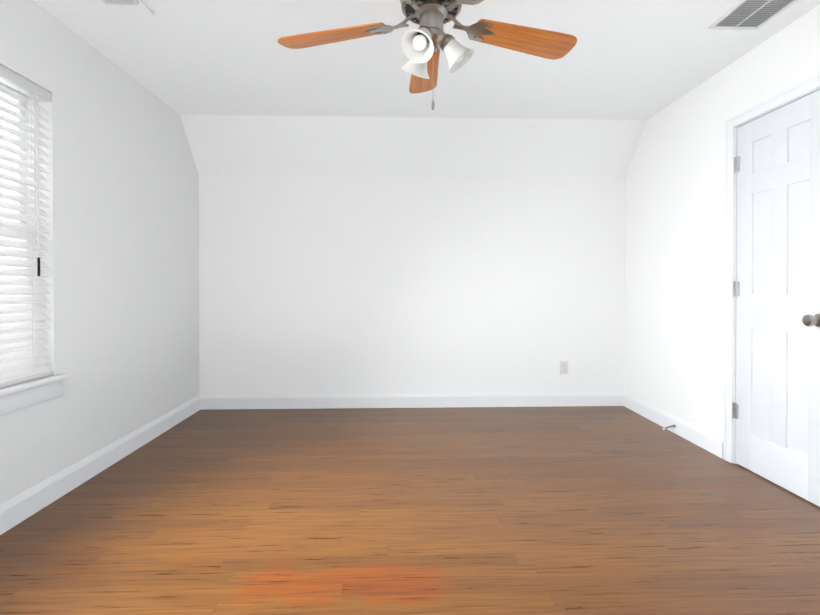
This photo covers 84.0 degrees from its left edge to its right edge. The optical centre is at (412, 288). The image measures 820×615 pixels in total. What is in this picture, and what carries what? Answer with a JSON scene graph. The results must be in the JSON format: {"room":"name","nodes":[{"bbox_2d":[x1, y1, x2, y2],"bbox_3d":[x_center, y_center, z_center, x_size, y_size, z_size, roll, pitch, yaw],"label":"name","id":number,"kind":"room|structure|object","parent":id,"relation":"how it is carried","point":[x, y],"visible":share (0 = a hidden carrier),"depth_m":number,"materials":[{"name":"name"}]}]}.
{"room":"empty bedroom","nodes":[
{"label":"empty bedroom","id":0,"kind":"room"},
{"bbox_2d":[0,0,198,503],"bbox_3d":[-1.872,-0.152,1.643,0.150,2.450,5.000,0,0,-2],"label":"wall","id":1,"kind":"structure","parent":0,"point":[122,229],"depth_m":2.69,"materials":[{"name":"white paint"}]},
{"bbox_2d":[0,82,70,414],"bbox_3d":[-1.856,-0.218,1.823,0.185,1.540,1.100,0,0,-2],"label":"window","id":2,"kind":"structure","parent":1,"relation":"in","point":[21,395],"depth_m":2.23,"materials":[{"name":"white paint"}]},
{"bbox_2d":[0,64,52,387],"bbox_3d":[-1.825,-0.274,1.823,0.076,1.425,0.948,0,0,-2],"label":"window blinds","id":3,"kind":"object","parent":2,"relation":"attached to","point":[23,358],"visible":1,"depth_m":2.15,"materials":[{"name":"white plastic"}]},
{"bbox_2d":[0,395,199,534],"bbox_3d":[-1.789,1.010,1.653,0.016,0.125,4.700,0,0,-2],"label":"baseboard","id":4,"kind":"structure","parent":1,"relation":"attached to","point":[21,507],"depth_m":2.51,"materials":[{"name":"white paint"}]},
{"bbox_2d":[0,406,819,614],"bbox_3d":[0.097,1.112,1.714,4.090,0.080,5.000,0,0,-2],"label":"floor","id":5,"kind":"structure","parent":0,"point":[590,510],"depth_m":2.06,"materials":[{"name":"brown wood"}]},
{"bbox_2d":[180,115,645,394],"bbox_3d":[0.024,-0.169,3.955,4.090,2.451,0.500,0,0,-2],"label":"wall","id":6,"kind":"structure","parent":0,"point":[357,255],"depth_m":4.04,"materials":[{"name":"white paint"}]},
{"bbox_2d":[200,392,623,409],"bbox_3d":[0.036,0.994,4.055,3.760,0.125,0.016,0,0,-2],"label":"baseboard","id":7,"kind":"structure","parent":6,"relation":"attached to","point":[515,399],"depth_m":4.05,"materials":[{"name":"white paint"}]},
{"bbox_2d":[560,361,567,373],"bbox_3d":[1.359,0.710,4.099,0.070,0.115,0.008,0,0,-2],"label":"electrical outlet","id":8,"kind":"object","parent":6,"relation":"attached to","point":[563,367],"visible":1,"depth_m":4.10,"materials":[{"name":"white plastic"}]},
{"bbox_2d":[34,0,819,119],"bbox_3d":[0.097,-1.427,1.697,4.090,0.100,5.000,0,0,-2],"label":"ceiling","id":9,"kind":"structure","parent":0,"point":[634,59],"depth_m":2.73,"materials":[{"name":"white paint"}]},
{"bbox_2d":[101,0,154,14],"bbox_3d":[-1.371,-1.369,1.935,0.192,0.019,0.670,0,0,-2],"label":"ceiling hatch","id":10,"kind":"object","parent":9,"relation":"attached to","point":[121,2],"visible":0.96,"depth_m":2.17,"materials":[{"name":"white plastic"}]},
{"bbox_2d":[277,0,576,109],"bbox_3d":[0.072,-1.035,1.841,1.283,0.686,1.227,0,0,-2],"label":"ceiling fan","id":11,"kind":"object","parent":9,"relation":"hanging from","point":[425,41],"visible":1,"depth_m":1.85,"materials":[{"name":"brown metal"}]},
{"bbox_2d":[708,0,798,29],"bbox_3d":[1.705,-1.377,2.229,0.270,0.008,0.380,0,0,-2],"label":"ceiling vent","id":12,"kind":"object","parent":9,"relation":"in","point":[748,14],"visible":1,"depth_m":2.29,"materials":[{"name":"white plastic"}]},
{"bbox_2d":[624,4,819,437],"bbox_3d":[2.066,-0.153,1.769,0.150,2.450,5.000,0,0,-2],"label":"wall","id":13,"kind":"structure","parent":0,"point":[674,265],"depth_m":3.21,"materials":[{"name":"white paint"}]},
{"bbox_2d":[624,392,723,458],"bbox_3d":[1.928,0.998,3.480,0.016,0.125,1.247,0,0,-2],"label":"baseboard","id":14,"kind":"structure","parent":13,"relation":"attached to","point":[713,443],"depth_m":3.30,"materials":[{"name":"white paint"}]},
{"bbox_2d":[723,73,819,463],"bbox_3d":[2.033,0.013,2.461,0.173,2.108,0.746,0,0,-2],"label":"door frame","id":15,"kind":"structure","parent":13,"relation":"attached to","point":[804,88],"depth_m":2.77,"materials":[{"name":"white paint"}]},
{"bbox_2d":[732,90,819,506],"bbox_3d":[1.953,0.044,2.464,0.106,2.030,0.618,0,0,-2],"label":"door","id":16,"kind":"structure","parent":13,"relation":"in","point":[776,405],"depth_m":2.44,"materials":[{"name":"white paint"}]},
{"label":"outside","id":17,"kind":"structure","parent":0,"visible":0},
{"bbox_2d":[0,94,19,334],"bbox_3d":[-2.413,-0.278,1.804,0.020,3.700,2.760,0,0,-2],"label":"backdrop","id":18,"kind":"structure","parent":17,"point":[5,143],"depth_m":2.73,"materials":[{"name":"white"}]}
]}

